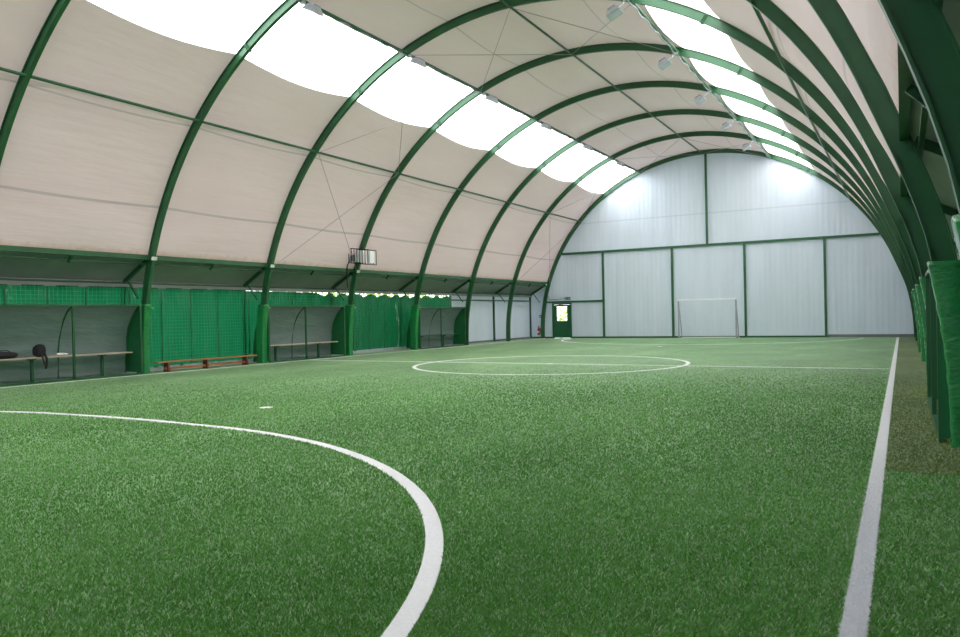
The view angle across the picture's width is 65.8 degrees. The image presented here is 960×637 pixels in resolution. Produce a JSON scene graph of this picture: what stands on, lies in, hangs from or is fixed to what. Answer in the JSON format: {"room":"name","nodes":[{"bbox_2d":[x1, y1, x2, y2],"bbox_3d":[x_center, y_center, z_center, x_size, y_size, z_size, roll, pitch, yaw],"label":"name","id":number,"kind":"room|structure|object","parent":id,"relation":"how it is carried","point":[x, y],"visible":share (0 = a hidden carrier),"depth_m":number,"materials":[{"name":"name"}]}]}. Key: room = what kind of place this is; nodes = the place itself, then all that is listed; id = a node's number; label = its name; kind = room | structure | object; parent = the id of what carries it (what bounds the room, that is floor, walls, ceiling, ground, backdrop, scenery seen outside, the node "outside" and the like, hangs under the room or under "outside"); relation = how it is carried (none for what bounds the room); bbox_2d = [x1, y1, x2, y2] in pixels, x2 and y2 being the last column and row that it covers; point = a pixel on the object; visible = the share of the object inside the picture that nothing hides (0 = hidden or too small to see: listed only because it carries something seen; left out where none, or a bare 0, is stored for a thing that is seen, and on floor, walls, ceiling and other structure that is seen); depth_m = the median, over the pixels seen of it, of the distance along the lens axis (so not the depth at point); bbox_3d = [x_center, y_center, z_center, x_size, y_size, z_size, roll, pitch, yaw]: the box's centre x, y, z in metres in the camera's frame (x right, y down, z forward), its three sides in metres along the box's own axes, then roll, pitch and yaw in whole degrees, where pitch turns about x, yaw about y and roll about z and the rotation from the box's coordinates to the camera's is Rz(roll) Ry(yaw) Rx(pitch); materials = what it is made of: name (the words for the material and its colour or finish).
{"room":"sports hall","nodes":[
{"label":"sports hall","id":0,"kind":"room"},
{"bbox_2d":[0,251,544,294],"bbox_3d":[-7.522,-1.470,24.965,1.150,0.690,44.699,-1,0,30],"label":"ceiling","id":1,"kind":"structure","parent":0,"point":[10,267],"depth_m":23.14,"materials":[{"name":"green fabric"}]},
{"bbox_2d":[0,0,602,281],"bbox_3d":[-5.520,-4.285,23.722,3.658,4.979,44.599,-1,0,30],"label":"ceiling","id":2,"kind":"structure","parent":0,"point":[79,170],"depth_m":20.95,"materials":[{"name":"fabric"}]},
{"bbox_2d":[0,337,959,636],"bbox_3d":[1.017,1.397,20.151,20.720,0.120,44.899,-1,0,30],"label":"floor","id":3,"kind":"structure","parent":0,"point":[878,351],"depth_m":9.06,"materials":[{"name":"green plastic"}]},
{"bbox_2d":[0,304,142,386],"bbox_3d":[-10.752,0.617,19.063,0.768,1.945,4.128,-1,0,30],"label":"dugout","id":4,"kind":"object","parent":3,"relation":"on","point":[101,339],"visible":0.99,"depth_m":19.36,"materials":[{"name":"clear plastic"}]},
{"bbox_2d":[0,350,17,358],"bbox_3d":[-11.478,0.872,17.852,0.282,0.214,0.692,-1,0,30],"label":"holdall","id":5,"kind":"object","parent":4,"relation":"on","point":[3,355],"visible":1,"depth_m":17.85,"materials":[{"name":"black fabric"}]},
{"bbox_2d":[32,344,47,368],"bbox_3d":[-10.972,0.951,18.531,0.252,0.632,0.322,-1,0,30],"label":"backpack","id":6,"kind":"object","parent":4,"relation":"on","point":[39,350],"visible":1,"depth_m":18.48,"materials":[{"name":"black fabric"}]},
{"bbox_2d":[56,353,67,355],"bbox_3d":[-10.751,0.919,19.043,0.185,0.078,0.290,-1,0,30],"label":"towel","id":7,"kind":"object","parent":4,"relation":"on","point":[57,354],"visible":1,"depth_m":19.01,"materials":[{"name":"white fabric"}]},
{"bbox_2d":[152,355,256,371],"bbox_3d":[-8.326,1.367,22.761,0.260,0.310,3.720,-1,0,30],"label":"bench","id":8,"kind":"object","parent":3,"relation":"on","point":[244,361],"visible":1,"depth_m":22.60,"materials":[{"name":"brown wood"}]},
{"bbox_2d":[0,411,442,636],"bbox_3d":[-6.256,1.539,8.326,15.755,0.010,6.038,-1,0,30],"label":"pitch line","id":9,"kind":"object","parent":3,"relation":"on","point":[408,614],"visible":0.96,"depth_m":4.79,"materials":[{"name":"white paint"}]},
{"bbox_2d":[0,339,536,387],"bbox_3d":[-5.716,1.448,26.553,0.080,0.010,38.450,-1,0,30],"label":"pitch line","id":10,"kind":"object","parent":3,"relation":"on","point":[534,339],"visible":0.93,"depth_m":22.42,"materials":[{"name":"white paint"}]},
{"bbox_2d":[253,305,345,362],"bbox_3d":[-6.413,0.502,26.683,0.768,1.925,3.928,-1,0,30],"label":"dugout","id":11,"kind":"object","parent":3,"relation":"on","point":[293,331],"visible":0.91,"depth_m":26.94,"materials":[{"name":"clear plastic"}]},
{"bbox_2d":[406,307,465,348],"bbox_3d":[-1.993,0.405,34.447,0.768,1.865,3.919,-1,0,30],"label":"dugout","id":12,"kind":"object","parent":3,"relation":"on","point":[442,326],"visible":0.88,"depth_m":34.91,"materials":[{"name":"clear plastic"}]},
{"bbox_2d":[0,0,957,260],"bbox_3d":[-3.526,-3.521,12.334,20.574,9.975,0.150,-1,0,30],"label":"steel arch","id":13,"kind":"object","parent":3,"relation":"on","point":[907,158],"visible":0.81,"depth_m":7.92,"materials":[{"name":"green paint"}]},
{"bbox_2d":[927,260,959,447],"bbox_3d":[4.919,0.355,7.645,0.517,1.890,0.417,-1,0,30],"label":"pad","id":14,"kind":"object","parent":13,"relation":"attached to","point":[944,275],"visible":1,"depth_m":7.50,"materials":[{"name":"green fabric"}]},
{"bbox_2d":[0,358,959,636],"bbox_3d":[-1.776,1.406,15.246,20.054,0.024,23.059,-1,0,30],"label":"pile","id":15,"kind":"object","parent":3,"relation":"on","point":[594,587],"visible":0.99,"depth_m":5.28,"materials":[{"name":"green plastic"}]},
{"bbox_2d":[492,297,495,340],"bbox_3d":[0.763,0.028,40.492,0.090,2.450,0.080,-1,0,30],"label":"wall post","id":16,"kind":"object","parent":3,"relation":"on","point":[493,298],"visible":1,"depth_m":40.46,"materials":[{"name":"metal"}]},
{"bbox_2d":[529,297,531,337],"bbox_3d":[3.029,-0.037,44.472,0.090,2.450,0.080,-1,0,30],"label":"wall post","id":17,"kind":"object","parent":3,"relation":"on","point":[529,297],"visible":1,"depth_m":44.44,"materials":[{"name":"green metal"}]},
{"bbox_2d":[123,0,958,373],"bbox_3d":[-1.320,-3.585,16.210,20.574,9.975,0.170,-1,0,30],"label":"steel arch","id":18,"kind":"object","parent":3,"relation":"on","point":[784,23],"visible":0.76,"depth_m":12.43,"materials":[{"name":"green paint"}]},
{"bbox_2d":[137,304,153,373],"bbox_3d":[-9.438,0.573,20.954,0.476,1.940,0.316,-1,0,30],"label":"pad","id":19,"kind":"object","parent":18,"relation":"attached to","point":[146,308],"visible":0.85,"depth_m":20.82,"materials":[{"name":"green fabric"}]},
{"bbox_2d":[919,276,937,398],"bbox_3d":[7.126,0.292,11.520,0.516,1.890,0.417,-1,0,30],"label":"pad","id":20,"kind":"object","parent":18,"relation":"attached to","point":[921,279],"visible":0.17,"depth_m":11.44,"materials":[{"name":"green fabric"}]},
{"bbox_2d":[412,355,689,374],"bbox_3d":[2.000,1.308,21.554,7.910,0.010,7.910,-1,0,30],"label":"pitch line","id":21,"kind":"object","parent":3,"relation":"on","point":[687,362],"visible":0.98,"depth_m":19.38,"materials":[{"name":"white paint"}]},
{"bbox_2d":[243,0,955,304],"bbox_3d":[0.886,-3.648,20.085,20.574,9.975,0.170,-1,0,30],"label":"steel arch","id":22,"kind":"object","parent":3,"relation":"on","point":[797,76],"visible":0.84,"depth_m":17.98,"materials":[{"name":"green paint"}]},
{"bbox_2d":[256,305,270,362],"bbox_3d":[-7.233,0.510,24.831,0.472,1.940,0.316,-1,0,30],"label":"pad","id":23,"kind":"object","parent":22,"relation":"attached to","point":[262,313],"visible":1,"depth_m":24.70,"materials":[{"name":"green fabric"}]},
{"bbox_2d":[0,245,547,286],"bbox_3d":[-7.097,-1.671,24.662,0.226,0.324,44.599,-1,0,30],"label":"beam","id":24,"kind":"structure","parent":22,"relation":"attached to","point":[2,247],"depth_m":22.66,"materials":[{"name":"green metal"}]},
{"bbox_2d":[346,248,376,287],"bbox_3d":[-4.512,-1.918,27.905,1.182,1.476,0.530,-1,0,30],"label":"heater","id":25,"kind":"object","parent":24,"relation":"attached to","point":[360,254],"visible":0.98,"depth_m":27.72,"materials":[{"name":"metal"}]},
{"bbox_2d":[0,67,580,221],"bbox_3d":[-5.171,-5.282,23.553,0.072,0.068,44.679,-1,0,30],"label":"purlin","id":26,"kind":"object","parent":22,"relation":"attached to","point":[1,68],"visible":1,"depth_m":20.37,"materials":[{"name":"green paint"}]},
{"bbox_2d":[318,153,356,270],"bbox_3d":[-4.922,-3.535,25.960,0.018,3.511,4.767,-1,0,4],"label":"cable","id":27,"kind":"object","parent":22,"relation":"attached to","point":[318,153],"visible":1,"depth_m":25.63,"materials":[{"name":"metal"}]},
{"bbox_2d":[398,60,407,172],"bbox_3d":[-2.560,-6.535,24.566,0.018,2.428,5.579,-1,0,-10],"label":"cable","id":28,"kind":"object","parent":22,"relation":"attached to","point":[407,60],"visible":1,"depth_m":24.11,"materials":[{"name":"metal"}]},
{"bbox_2d":[297,0,640,173],"bbox_3d":[-2.131,-7.741,21.781,0.113,0.138,44.682,-1,0,30],"label":"purlin","id":29,"kind":"object","parent":22,"relation":"attached to","point":[334,17],"visible":0.82,"depth_m":23.40,"materials":[{"name":"green paint"}]},
{"bbox_2d":[299,0,323,16],"bbox_3d":[-4.101,-7.481,17.844,0.536,0.432,0.411,-1,0,30],"label":"floodlight","id":30,"kind":"object","parent":29,"relation":"attached to","point":[310,7],"visible":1,"depth_m":17.69,"materials":[{"name":"white metal"}]},
{"bbox_2d":[407,54,426,67],"bbox_3d":[-1.894,-7.545,21.720,0.536,0.432,0.411,-1,0,30],"label":"floodlight","id":31,"kind":"object","parent":29,"relation":"attached to","point":[417,61],"visible":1,"depth_m":21.56,"materials":[{"name":"white metal"}]},
{"bbox_2d":[481,92,497,103],"bbox_3d":[0.312,-7.608,25.595,0.536,0.432,0.411,-1,0,30],"label":"floodlight","id":32,"kind":"object","parent":29,"relation":"attached to","point":[491,98],"visible":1,"depth_m":25.44,"materials":[{"name":"white metal"}]},
{"bbox_2d":[537,120,551,130],"bbox_3d":[2.518,-7.672,29.471,0.536,0.432,0.411,-1,0,30],"label":"floodlight","id":33,"kind":"object","parent":29,"relation":"attached to","point":[544,125],"visible":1,"depth_m":29.32,"materials":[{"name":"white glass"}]},
{"bbox_2d":[579,142,591,150],"bbox_3d":[4.725,-7.735,33.346,0.536,0.432,0.411,-1,0,30],"label":"floodlight","id":34,"kind":"object","parent":29,"relation":"attached to","point":[588,147],"visible":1,"depth_m":33.18,"materials":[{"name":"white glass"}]},
{"bbox_2d":[613,159,624,166],"bbox_3d":[6.931,-7.798,37.221,0.536,0.432,0.411,-1,0,30],"label":"floodlight","id":35,"kind":"object","parent":29,"relation":"attached to","point":[619,163],"visible":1,"depth_m":37.05,"materials":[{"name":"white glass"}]},
{"bbox_2d":[481,10,509,89],"bbox_3d":[0.422,-8.113,22.843,0.018,0.647,5.479,-1,0,-9],"label":"cable","id":36,"kind":"object","parent":22,"relation":"attached to","point":[509,10],"visible":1,"depth_m":22.36,"materials":[{"name":"metal"}]},
{"bbox_2d":[511,8,672,52],"bbox_3d":[3.370,-8.168,21.164,5.479,0.647,0.018,-1,0,-22],"label":"cable","id":37,"kind":"object","parent":22,"relation":"attached to","point":[511,8],"visible":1,"depth_m":21.05,"materials":[{"name":"metal"}]},
{"bbox_2d":[499,0,702,154],"bbox_3d":[0.805,-8.445,20.099,0.072,0.068,44.679,-1,0,30],"label":"purlin","id":38,"kind":"object","parent":22,"relation":"attached to","point":[502,1],"visible":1,"depth_m":24.95,"materials":[{"name":"green paint"}]},
{"bbox_2d":[627,0,771,158],"bbox_3d":[3.768,-7.850,18.421,0.113,0.138,44.682,-1,0,30],"label":"purlin","id":39,"kind":"object","parent":22,"relation":"attached to","point":[663,37],"visible":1,"depth_m":23.33,"materials":[{"name":"green paint"}]},
{"bbox_2d":[606,0,629,21],"bbox_3d":[3.412,-7.641,18.260,0.537,0.432,0.411,-1,0,30],"label":"floodlight","id":40,"kind":"object","parent":39,"relation":"attached to","point":[614,11],"visible":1,"depth_m":18.23,"materials":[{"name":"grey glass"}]},
{"bbox_2d":[658,52,677,70],"bbox_3d":[5.619,-7.705,22.135,0.537,0.432,0.411,-1,0,30],"label":"floodlight","id":41,"kind":"object","parent":39,"relation":"attached to","point":[664,62],"visible":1,"depth_m":22.10,"materials":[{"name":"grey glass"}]},
{"bbox_2d":[694,90,710,104],"bbox_3d":[7.825,-7.768,26.011,0.537,0.432,0.411,-1,0,30],"label":"floodlight","id":42,"kind":"object","parent":39,"relation":"attached to","point":[699,99],"visible":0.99,"depth_m":25.97,"materials":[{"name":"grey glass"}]},
{"bbox_2d":[722,118,735,130],"bbox_3d":[10.031,-7.831,29.886,0.537,0.432,0.411,-1,0,30],"label":"floodlight","id":43,"kind":"object","parent":39,"relation":"attached to","point":[726,125],"visible":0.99,"depth_m":29.83,"materials":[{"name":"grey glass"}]},
{"bbox_2d":[742,140,754,150],"bbox_3d":[12.237,-7.895,33.761,0.537,0.432,0.411,-1,0,30],"label":"floodlight","id":44,"kind":"object","parent":39,"relation":"attached to","point":[746,146],"visible":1,"depth_m":33.71,"materials":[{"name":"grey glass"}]},
{"bbox_2d":[749,0,849,198],"bbox_3d":[6.910,-5.506,16.672,0.072,0.068,44.679,-1,0,30],"label":"purlin","id":45,"kind":"object","parent":22,"relation":"attached to","point":[757,12],"visible":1,"depth_m":17.22,"materials":[{"name":"green paint"}]},
{"bbox_2d":[898,0,942,239],"bbox_3d":[8.942,-1.968,15.527,0.236,0.324,44.599,-1,0,30],"label":"beam","id":46,"kind":"structure","parent":22,"relation":"attached to","point":[906,89],"depth_m":6.29,"materials":[{"name":"green metal"}]},
{"bbox_2d":[915,284,926,374],"bbox_3d":[9.334,0.228,15.394,0.513,1.890,0.417,-1,0,30],"label":"pad","id":47,"kind":"object","parent":22,"relation":"attached to","point":[917,286],"visible":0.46,"depth_m":15.28,"materials":[{"name":"green fabric"}]},
{"bbox_2d":[601,253,604,337],"bbox_3d":[7.042,-1.322,42.333,0.110,4.870,0.090,-1,0,30],"label":"post","id":48,"kind":"object","parent":3,"relation":"on","point":[602,254],"visible":0.86,"depth_m":42.29,"materials":[{"name":"metal"}]},
{"bbox_2d":[327,360,881,368],"bbox_3d":[1.763,1.312,21.597,17.806,0.010,0.090,-1,0,30],"label":"pitch line","id":49,"kind":"object","parent":3,"relation":"on","point":[327,360],"visible":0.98,"depth_m":20.49,"materials":[{"name":"white paint"}]},
{"bbox_2d":[331,43,916,304],"bbox_3d":[3.093,-3.712,23.961,20.574,9.975,0.170,-1,0,30],"label":"steel arch","id":50,"kind":"object","parent":3,"relation":"on","point":[779,91],"visible":0.83,"depth_m":22.90,"materials":[{"name":"green paint"}]},
{"bbox_2d":[275,175,395,264],"bbox_3d":[-4.922,-3.535,25.960,4.767,3.511,0.018,-1,0,-35],"label":"cable","id":51,"kind":"object","parent":50,"relation":"attached to","point":[395,175],"visible":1,"depth_m":25.87,"materials":[{"name":"metal"}]},
{"bbox_2d":[345,305,355,354],"bbox_3d":[-5.027,0.447,28.706,0.472,1.940,0.316,-1,0,30],"label":"pad","id":52,"kind":"object","parent":50,"relation":"attached to","point":[349,309],"visible":0.77,"depth_m":28.57,"materials":[{"name":"green fabric"}]},
{"bbox_2d":[321,92,479,151],"bbox_3d":[-2.560,-6.535,24.566,5.579,2.428,0.018,-1,0,-21],"label":"cable","id":53,"kind":"object","parent":50,"relation":"attached to","point":[478,92],"visible":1,"depth_m":24.58,"materials":[{"name":"metal"}]},
{"bbox_2d":[515,54,570,54],"bbox_3d":[0.422,-8.113,22.843,5.479,0.647,0.018,-1,0,-22],"label":"cable","id":54,"kind":"object","parent":50,"relation":"attached to","point":[515,54],"visible":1,"depth_m":23.47,"materials":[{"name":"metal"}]},
{"bbox_2d":[573,5,629,53],"bbox_3d":[3.370,-8.168,21.164,0.018,0.647,5.479,-1,0,-9],"label":"cable","id":55,"kind":"object","parent":50,"relation":"attached to","point":[629,5],"visible":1,"depth_m":21.30,"materials":[{"name":"metal"}]},
{"bbox_2d":[913,289,925,361],"bbox_3d":[11.540,0.165,19.269,0.514,1.890,0.417,-1,0,30],"label":"pad","id":56,"kind":"object","parent":50,"relation":"attached to","point":[923,359],"visible":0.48,"depth_m":19.15,"materials":[{"name":"green fabric"}]},
{"bbox_2d":[399,81,913,349],"bbox_3d":[5.299,-3.775,27.836,20.574,9.975,0.150,-1,0,30],"label":"steel arch","id":57,"kind":"object","parent":3,"relation":"on","point":[760,104],"visible":0.83,"depth_m":27.27,"materials":[{"name":"green paint"}]},
{"bbox_2d":[410,305,420,349],"bbox_3d":[-2.821,0.383,32.581,0.473,1.940,0.316,-1,0,30],"label":"pad","id":58,"kind":"object","parent":57,"relation":"attached to","point":[414,321],"visible":1,"depth_m":32.45,"materials":[{"name":"green fabric"}]},
{"bbox_2d":[911,292,920,351],"bbox_3d":[13.746,0.102,23.145,0.514,1.890,0.417,-1,0,30],"label":"pad","id":59,"kind":"object","parent":57,"relation":"attached to","point":[912,294],"visible":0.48,"depth_m":23.02,"materials":[{"name":"green fabric"}]},
{"bbox_2d":[670,248,674,337],"bbox_3d":[10.474,-1.386,40.378,0.110,4.870,0.090,-1,0,30],"label":"post","id":60,"kind":"object","parent":3,"relation":"on","point":[671,249],"visible":1,"depth_m":40.34,"materials":[{"name":"green metal"}]},
{"bbox_2d":[452,109,917,345],"bbox_3d":[7.505,-3.838,31.712,20.574,9.975,0.150,-1,0,30],"label":"steel arch","id":61,"kind":"object","parent":3,"relation":"on","point":[777,130],"visible":0.8,"depth_m":31.66,"materials":[{"name":"green paint"}]},
{"bbox_2d":[495,131,916,340],"bbox_3d":[9.711,-3.902,35.587,20.574,9.975,0.150,-1,0,30],"label":"steel arch","id":62,"kind":"object","parent":3,"relation":"on","point":[788,149],"visible":0.83,"depth_m":35.82,"materials":[{"name":"green paint"}]},
{"bbox_2d":[678,298,739,337],"bbox_3d":[11.973,-0.006,38.934,3.010,2.060,0.690,-1,0,30],"label":"goal","id":63,"kind":"object","parent":3,"relation":"on","point":[724,299],"visible":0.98,"depth_m":38.88,"materials":[{"name":"metal"}]},
{"bbox_2d":[561,338,861,344],"bbox_3d":[9.837,1.082,35.461,14.847,0.010,7.278,-1,0,30],"label":"pitch line","id":64,"kind":"object","parent":3,"relation":"on","point":[859,338],"visible":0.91,"depth_m":32.20,"materials":[{"name":"white paint"}]},
{"bbox_2d":[530,148,914,337],"bbox_3d":[11.918,-3.965,39.462,20.574,9.975,0.150,-1,0,30],"label":"steel arch","id":65,"kind":"object","parent":3,"relation":"on","point":[807,169],"visible":0.73,"depth_m":39.99,"materials":[{"name":"green paint"}]},
{"bbox_2d":[547,300,601,302],"bbox_3d":[5.413,-0.987,43.266,3.656,0.100,0.090,-1,0,30],"label":"rail","id":66,"kind":"object","parent":65,"relation":"attached to","point":[579,300],"visible":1,"depth_m":43.18,"materials":[{"name":"metal"}]},
{"bbox_2d":[562,233,879,254],"bbox_3d":[11.941,-3.908,39.502,16.429,0.120,0.090,-1,0,30],"label":"beam","id":67,"kind":"structure","parent":65,"relation":"attached to","point":[865,234],"depth_m":38.85,"materials":[{"name":"metal"}]},
{"bbox_2d":[704,154,707,243],"bbox_3d":[12.017,-6.360,39.419,0.110,4.780,0.090,-1,0,30],"label":"post","id":68,"kind":"object","parent":67,"relation":"on","point":[705,155],"visible":1,"depth_m":39.38,"materials":[{"name":"green metal"}]},
{"bbox_2d":[684,138,768,157],"bbox_3d":[12.195,-8.421,36.666,5.479,0.647,0.018,-1,0,-22],"label":"cable","id":69,"kind":"object","parent":65,"relation":"attached to","point":[684,138],"visible":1,"depth_m":36.60,"materials":[{"name":"metal"}]},
{"bbox_2d":[743,244,746,337],"bbox_3d":[13.758,-1.447,38.508,0.110,4.870,0.090,-1,0,30],"label":"post","id":70,"kind":"object","parent":3,"relation":"on","point":[744,245],"visible":1,"depth_m":38.47,"materials":[{"name":"metal"}]},
{"bbox_2d":[823,238,826,336],"bbox_3d":[17.042,-1.507,36.637,0.110,4.870,0.090,-1,0,30],"label":"post","id":71,"kind":"object","parent":3,"relation":"on","point":[824,240],"visible":1,"depth_m":36.60,"materials":[{"name":"metal"}]},
{"bbox_2d":[837,396,892,636],"bbox_3d":[3.949,1.324,7.323,0.139,0.017,11.434,-1,0,30],"label":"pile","id":72,"kind":"object","parent":3,"relation":"on","point":[860,573],"visible":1,"depth_m":4.02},
{"bbox_2d":[840,338,898,636],"bbox_3d":[9.850,1.160,17.687,0.100,0.010,38.450,-1,0,30],"label":"pitch line","id":73,"kind":"object","parent":3,"relation":"on","point":[882,438],"visible":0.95,"depth_m":7.44,"materials":[{"name":"white paint"}]},
{"bbox_2d":[877,0,959,213],"bbox_3d":[-5.732,-3.458,8.459,20.574,9.975,0.150,-1,0,30],"label":"steel arch","id":74,"kind":"object","parent":3,"relation":"on","point":[924,36],"visible":1,"depth_m":3.87,"materials":[{"name":"green paint"}]},
{"bbox_2d":[950,214,959,255],"bbox_3d":[2.713,0.419,3.769,0.518,1.890,0.416,-1,0,30],"label":"pad","id":75,"kind":"object","parent":74,"relation":"attached to","point":[955,220],"visible":1,"depth_m":3.77,"materials":[{"name":"green fabric"}]},
{"bbox_2d":[885,337,959,475],"bbox_3d":[12.269,1.103,20.453,1.358,0.014,32.733,-1,0,30],"label":"floor strip","id":76,"kind":"object","parent":3,"relation":"attached to","point":[908,355],"visible":0.36,"depth_m":10.23,"materials":[{"name":"green plastic"}]},
{"bbox_2d":[925,270,949,442],"bbox_3d":[6.163,0.304,9.410,0.768,1.945,4.158,-1,0,30],"label":"pad","id":77,"kind":"object","parent":76,"relation":"on","point":[936,368],"visible":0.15,"depth_m":9.52,"materials":[{"name":"green plastic"}]},
{"bbox_2d":[448,296,529,341],"bbox_3d":[0.777,-0.058,40.650,0.040,2.620,9.270,-1,0,30],"label":"wall","id":78,"kind":"structure","parent":0,"point":[481,312],"depth_m":40.74,"materials":[{"name":"white metal"}]},
{"bbox_2d":[0,284,125,303],"bbox_3d":[-11.246,0.314,19.278,0.100,2.370,4.520,-1,0,30],"label":"tarpaulin","id":79,"kind":"object","parent":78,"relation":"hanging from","point":[23,293],"visible":0.23,"depth_m":19.61,"materials":[{"name":"green fabric"}]},
{"bbox_2d":[124,287,246,367],"bbox_3d":[-9.037,0.250,23.151,0.093,2.370,4.520,-1,0,30],"label":"tarpaulin","id":80,"kind":"object","parent":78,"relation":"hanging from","point":[184,323],"visible":0.8,"depth_m":23.30,"materials":[{"name":"green fabric"}]},
{"bbox_2d":[0,337,530,383],"bbox_3d":[-4.573,1.342,31.031,0.140,0.130,31.319,-1,0,30],"label":"baseboard","id":81,"kind":"structure","parent":78,"relation":"attached to","point":[158,368],"depth_m":24.88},
{"bbox_2d":[0,278,531,296],"bbox_3d":[-4.675,-1.096,30.992,0.080,0.110,31.419,-1,0,30],"label":"trim","id":82,"kind":"structure","parent":78,"relation":"attached to","point":[8,282],"depth_m":24.18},
{"bbox_2d":[244,291,332,358],"bbox_3d":[-6.831,0.202,27.027,0.094,2.340,4.520,-1,0,30],"label":"tarpaulin","id":83,"kind":"object","parent":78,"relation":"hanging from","point":[274,298],"visible":0.31,"depth_m":26.19,"materials":[{"name":"green fabric"}]},
{"bbox_2d":[332,293,399,350],"bbox_3d":[-4.624,0.143,30.902,0.093,2.330,4.520,-1,0,30],"label":"tarpaulin","id":84,"kind":"object","parent":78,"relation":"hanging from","point":[376,324],"visible":0.74,"depth_m":31.29,"materials":[{"name":"green fabric"}]},
{"bbox_2d":[399,295,450,346],"bbox_3d":[-2.479,0.082,34.675,0.097,2.330,4.280,-1,0,30],"label":"tarpaulin","id":85,"kind":"object","parent":78,"relation":"hanging from","point":[426,301],"visible":0.39,"depth_m":33.42,"materials":[{"name":"green fabric"}]},
{"bbox_2d":[452,299,529,301],"bbox_3d":[0.758,-0.977,40.536,0.070,0.060,8.940,-1,0,30],"label":"wall rail","id":86,"kind":"object","parent":78,"relation":"attached to","point":[452,299],"visible":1,"depth_m":40.03,"materials":[{"name":"green metal"}]},
{"bbox_2d":[307,0,770,169],"bbox_3d":[0.790,-8.216,20.065,7.156,0.838,44.599,-1,0,30],"label":"ceiling","id":87,"kind":"structure","parent":0,"point":[466,51],"depth_m":24.20,"materials":[{"name":"fabric"}]},
{"bbox_2d":[531,153,913,336],"bbox_3d":[11.977,-3.967,39.567,20.620,9.975,0.040,-1,0,30],"label":"wall","id":88,"kind":"structure","parent":0,"point":[750,197],"depth_m":38.90,"materials":[{"name":"white metal"}]},
{"bbox_2d":[552,303,571,337],"bbox_3d":[4.830,0.124,43.656,1.220,2.060,0.120,-1,0,30],"label":"door","id":89,"kind":"structure","parent":88,"relation":"in","point":[561,329],"depth_m":43.65,"materials":[{"name":"paint"}]},
{"bbox_2d":[532,334,913,337],"bbox_3d":[12.053,0.951,39.541,20.620,0.140,0.070,-1,0,30],"label":"baseboard","id":90,"kind":"structure","parent":88,"relation":"attached to","point":[807,335],"depth_m":37.71,"materials":[{"name":"green paint"}]},
{"bbox_2d":[703,0,899,220],"bbox_3d":[7.261,-4.522,16.442,3.658,4.979,44.599,-1,0,30],"label":"ceiling","id":91,"kind":"structure","parent":0,"point":[867,18],"depth_m":13.69,"materials":[{"name":"fabric"}]},
{"bbox_2d":[907,0,959,253],"bbox_3d":[9.429,-1.784,15.310,1.150,0.690,44.699,-1,0,30],"label":"ceiling","id":92,"kind":"structure","parent":0,"point":[936,166],"depth_m":7.88,"materials":[{"name":"green fabric"}]},
{"label":"outside","id":93,"kind":"structure","parent":0,"visible":0},
{"bbox_3d":[8.059,1.437,24.206,130.000,0.270,170.000,-1,0,30],"label":"floor","id":94,"kind":"structure","parent":93,"visible":0},
{"bbox_2d":[274,291,446,297],"bbox_3d":[-4.647,-0.213,33.714,0.999,3.574,14.122,-1,0,30],"label":"hedge","id":95,"kind":"object","parent":94,"relation":"on","point":[334,294],"visible":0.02,"depth_m":33.51,"materials":[{"name":"green plant"}]},
{"bbox_2d":[557,306,566,320],"bbox_3d":[5.181,0.170,47.252,1.402,2.188,1.043,-1,0,30],"label":"shrub","id":96,"kind":"object","parent":94,"relation":"on","point":[560,317],"visible":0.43,"depth_m":47.05,"materials":[{"name":"green plant"}]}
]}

